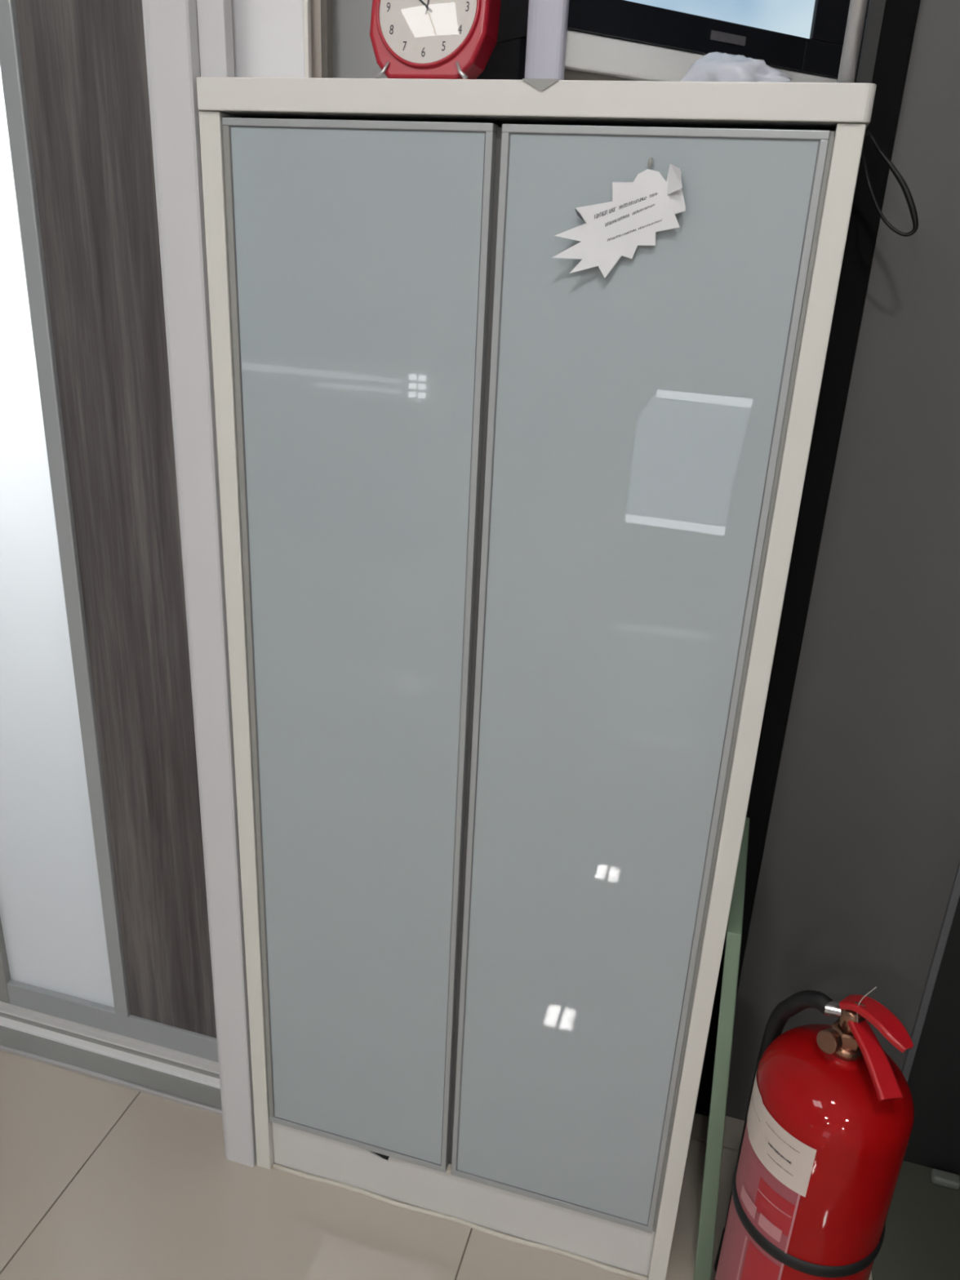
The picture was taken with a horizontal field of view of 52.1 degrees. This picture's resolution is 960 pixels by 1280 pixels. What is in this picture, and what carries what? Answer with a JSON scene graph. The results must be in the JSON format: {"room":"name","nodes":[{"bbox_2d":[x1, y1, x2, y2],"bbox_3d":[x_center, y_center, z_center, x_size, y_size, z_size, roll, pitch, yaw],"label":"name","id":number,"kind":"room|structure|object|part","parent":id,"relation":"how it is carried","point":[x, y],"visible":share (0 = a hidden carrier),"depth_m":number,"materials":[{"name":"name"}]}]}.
{"room":"office","nodes":[
{"label":"office","id":0,"kind":"room"},
{"bbox_2d":[0,1050,872,1279],"bbox_3d":[-1.334,1.764,-0.828,6.100,0.050,7.229,9,23,14],"label":"floor","id":1,"kind":"structure","parent":0,"point":[100,1180],"depth_m":1.46,"materials":[{"name":"tile"}]},
{"bbox_2d":[0,1000,222,1115],"bbox_3d":[-1.093,0.638,1.855,1.528,0.019,0.159,9,23,14],"label":"door track","id":2,"kind":"object","parent":1,"relation":"on","point":[166,1073],"visible":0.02,"depth_m":1.70,"materials":[{"name":"metal"}]},
{"bbox_2d":[0,0,218,1062],"bbox_3d":[-0.561,-0.553,1.236,0.558,2.700,0.034,9,23,14],"label":"door","id":3,"kind":"structure","parent":2,"relation":"on","point":[104,916],"depth_m":1.40,"materials":[{"name":"wood"}]},
{"bbox_3d":[-0.682,-0.566,1.267,0.231,2.594,0.006,9,23,14],"label":"glass pane","id":4,"kind":"part","parent":3,"relation":"part of","materials":[{"name":"grey glass"}]},
{"bbox_2d":[142,0,257,1167],"bbox_3d":[-0.313,-0.444,1.025,0.056,2.719,0.016,9,23,14],"label":"trim","id":5,"kind":"structure","parent":1,"relation":"on","point":[170,26],"depth_m":1.14,"materials":[{"name":"white paint"}]},
{"bbox_2d":[196,76,876,1279],"bbox_3d":[0.035,0.125,1.313,0.634,1.488,0.325,9,23,14],"label":"cabinet","id":6,"kind":"object","parent":1,"relation":"on","point":[508,533],"visible":1,"depth_m":1.08,"materials":[{"name":"glass"}]},
{"bbox_2d":[196,0,234,76],"bbox_3d":[-0.234,-1.130,0.748,0.030,1.234,0.016,9,23,14],"label":"trim","id":7,"kind":"structure","parent":6,"relation":"on","point":[215,24],"depth_m":0.96,"materials":[{"name":"white paint"}]},
{"bbox_3d":[-0.258,0.091,1.394,0.024,1.456,0.320,9,23,14],"label":"panel","id":8,"kind":"part","parent":6,"relation":"part of","materials":[{"name":"laminate"}]},
{"bbox_2d":[231,0,311,77],"bbox_3d":[-0.206,-0.707,0.947,0.086,0.305,0.009,9,23,14],"label":"board","id":9,"kind":"object","parent":6,"relation":"on","point":[272,38],"visible":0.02,"depth_m":0.98,"materials":[{"name":"laminate"}]},
{"bbox_2d":[310,0,333,78],"bbox_3d":[-0.184,-0.727,0.998,0.066,0.305,0.016,9,23,14],"label":"carton","id":10,"kind":"object","parent":6,"relation":"on","point":[322,34],"visible":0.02,"depth_m":1.03,"materials":[{"name":"beige cardboard"}]},
{"bbox_3d":[-0.152,0.123,1.201,0.266,1.333,0.005,9,23,14],"label":"door","id":11,"kind":"part","parent":6,"relation":"part of","materials":[{"name":"grey glass"}]},
{"bbox_3d":[-0.181,0.741,1.460,0.280,0.010,0.020,9,23,14],"label":"frame rail","id":12,"kind":"part","parent":6,"relation":"part of","materials":[{"name":"metal"}]},
{"bbox_2d":[332,0,387,78],"bbox_3d":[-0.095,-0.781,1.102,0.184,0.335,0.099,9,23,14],"label":"wall","id":13,"kind":"structure","parent":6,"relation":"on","point":[353,55],"depth_m":1.11,"materials":[{"name":"white paint"}]},
{"bbox_3d":[-0.119,-0.498,0.952,0.280,0.007,0.020,9,23,14],"label":"frame rail","id":14,"kind":"part","parent":6,"relation":"part of","materials":[{"name":"metal"}]},
{"bbox_2d":[369,0,500,79],"bbox_3d":[-0.042,-0.591,0.923,0.115,0.125,0.077,9,23,14],"label":"alarm clock","id":15,"kind":"object","parent":6,"relation":"on","point":[420,39],"visible":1,"depth_m":0.91,"materials":[{"name":"red plastic"}]},
{"bbox_3d":[0.004,0.134,1.203,0.584,1.366,0.005,9,23,14],"label":"panel","id":16,"kind":"part","parent":6,"relation":"part of","materials":[{"name":"grey metal"}]},
{"bbox_2d":[522,0,568,90],"bbox_3d":[0.064,-0.637,0.833,0.036,0.304,0.023,9,23,14],"label":"post","id":17,"kind":"object","parent":6,"relation":"on","point":[548,20],"visible":1,"depth_m":0.87,"materials":[{"name":"metal"}]},
{"bbox_3d":[0.100,0.784,1.389,0.290,0.010,0.020,9,23,14],"label":"frame rail","id":18,"kind":"part","parent":6,"relation":"part of","materials":[{"name":"metal"}]},
{"bbox_2d":[551,164,685,277],"bbox_3d":[0.127,-0.382,0.896,0.118,0.098,0.015,9,23,14],"label":"sticker","id":19,"kind":"object","parent":6,"relation":"attached to","point":[644,206],"visible":1,"depth_m":0.90,"materials":[{"name":"white paper"}]},
{"bbox_3d":[0.129,0.166,1.130,0.276,1.332,0.005,9,23,14],"label":"door","id":20,"kind":"part","parent":6,"relation":"part of","materials":[{"name":"grey glass"}]},
{"bbox_2d":[648,157,653,166],"bbox_3d":[0.152,-0.416,0.885,0.023,0.033,0.009,9,23,14],"label":"hook","id":21,"kind":"object","parent":6,"relation":"attached to","point":[651,159],"visible":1,"depth_m":0.88,"materials":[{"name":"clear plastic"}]},
{"bbox_2d":[475,0,850,82],"bbox_3d":[0.200,-0.712,0.995,0.378,0.315,0.161,-11,26,-30],"label":"television","id":22,"kind":"object","parent":6,"relation":"on","point":[607,40],"visible":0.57,"depth_m":0.96,"materials":[{"name":"black plastic"}]},
{"bbox_3d":[0.225,-0.572,0.996,0.376,0.029,0.033,-11,26,-30],"label":"casing","id":23,"kind":"part","parent":22,"relation":"part of","materials":[{"name":"white plastic"}]},
{"bbox_3d":[0.162,-0.455,0.881,0.290,0.007,0.020,9,23,14],"label":"frame rail","id":24,"kind":"part","parent":6,"relation":"part of","materials":[{"name":"metal"}]},
{"bbox_2d":[680,52,791,82],"bbox_3d":[0.234,-0.513,0.889,0.105,0.031,0.064,9,23,14],"label":"plastic bag","id":25,"kind":"object","parent":6,"relation":"on","point":[713,66],"visible":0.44,"depth_m":0.87,"materials":[{"name":"white plastic"}]},
{"bbox_3d":[0.325,0.181,1.246,0.024,1.456,0.320,9,23,14],"label":"panel","id":26,"kind":"part","parent":6,"relation":"part of","materials":[{"name":"laminate"}]},
{"bbox_2d":[836,0,885,83],"bbox_3d":[0.332,-0.615,0.802,0.040,0.295,0.022,-6,24,-21],"label":"upright","id":27,"kind":"object","parent":6,"relation":"on","point":[857,8],"visible":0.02,"depth_m":0.84,"materials":[{"name":"metal"}]},
{"bbox_2d":[861,128,918,236],"bbox_3d":[0.423,-0.504,1.056,0.043,0.128,0.109,-10,26,-29],"label":"hanging cable","id":28,"kind":"object","parent":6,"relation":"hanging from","point":[901,181],"visible":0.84,"depth_m":1.04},
{"bbox_2d":[693,817,749,1279],"bbox_3d":[0.340,0.583,1.374,0.061,0.617,0.266,9,23,14],"label":"sheet","id":29,"kind":"object","parent":1,"relation":"on","point":[716,1125],"visible":0.84,"depth_m":1.24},
{"bbox_2d":[714,986,914,1279],"bbox_3d":[0.389,0.651,1.165,0.172,0.654,0.193,9,23,14],"label":"fire extinguisher","id":30,"kind":"object","parent":1,"relation":"on","point":[829,1117],"visible":1,"depth_m":1.06,"materials":[{"name":"red paint"}]},
{"bbox_3d":[0.407,0.429,1.025,0.025,0.043,0.092,-2,23,-12],"label":"carry handle","id":31,"kind":"part","parent":30,"relation":"part of","materials":[{"name":"red plastic"}]},
{"bbox_3d":[0.413,0.394,1.020,0.028,0.020,0.083,-9,25,-27],"label":"squeeze lever","id":32,"kind":"part","parent":30,"relation":"part of","materials":[{"name":"red plastic"}]},
{"bbox_2d":[725,0,959,1175],"bbox_3d":[0.516,-0.458,1.161,1.572,2.720,0.055,9,23,14],"label":"wall","id":33,"kind":"structure","parent":0,"point":[860,860],"depth_m":1.33,"materials":[{"name":"grey paint"}]},
{"bbox_2d":[694,0,920,1115],"bbox_3d":[0.404,-0.462,1.156,0.114,2.720,0.013,9,23,14],"label":"trim","id":34,"kind":"structure","parent":33,"relation":"attached to","point":[900,18],"depth_m":1.22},
{"bbox_2d":[902,861,959,1082],"bbox_3d":[0.720,-0.420,1.092,0.011,2.720,0.030,9,23,14],"label":"trim","id":35,"kind":"structure","parent":33,"relation":"attached to","point":[955,892],"depth_m":1.45,"materials":[{"name":"grey metal"}]},
{"bbox_2d":[871,1160,959,1279],"bbox_3d":[0.622,0.999,1.204,0.240,0.004,0.834,9,23,14],"label":"floor","id":36,"kind":"structure","parent":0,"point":[922,1238],"depth_m":1.47,"materials":[{"name":"beige tile"}]},
{"bbox_2d":[929,1168,959,1189],"bbox_3d":[0.734,0.851,1.551,0.042,0.016,0.022,9,23,14],"label":"block","id":37,"kind":"object","parent":36,"relation":"on","point":[939,1177],"visible":1,"depth_m":1.54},
{"bbox_3d":[-0.255,-0.516,1.209,0.053,2.719,0.250,9,23,14],"label":"wall","id":38,"kind":"structure","parent":0,"visible":0},
{"bbox_2d":[195,0,200,76],"bbox_3d":[-0.300,-0.459,1.065,0.053,2.719,0.072,9,23,14],"label":"trim","id":39,"kind":"structure","parent":38,"relation":"attached to","point":[196,0],"depth_m":0.97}
]}

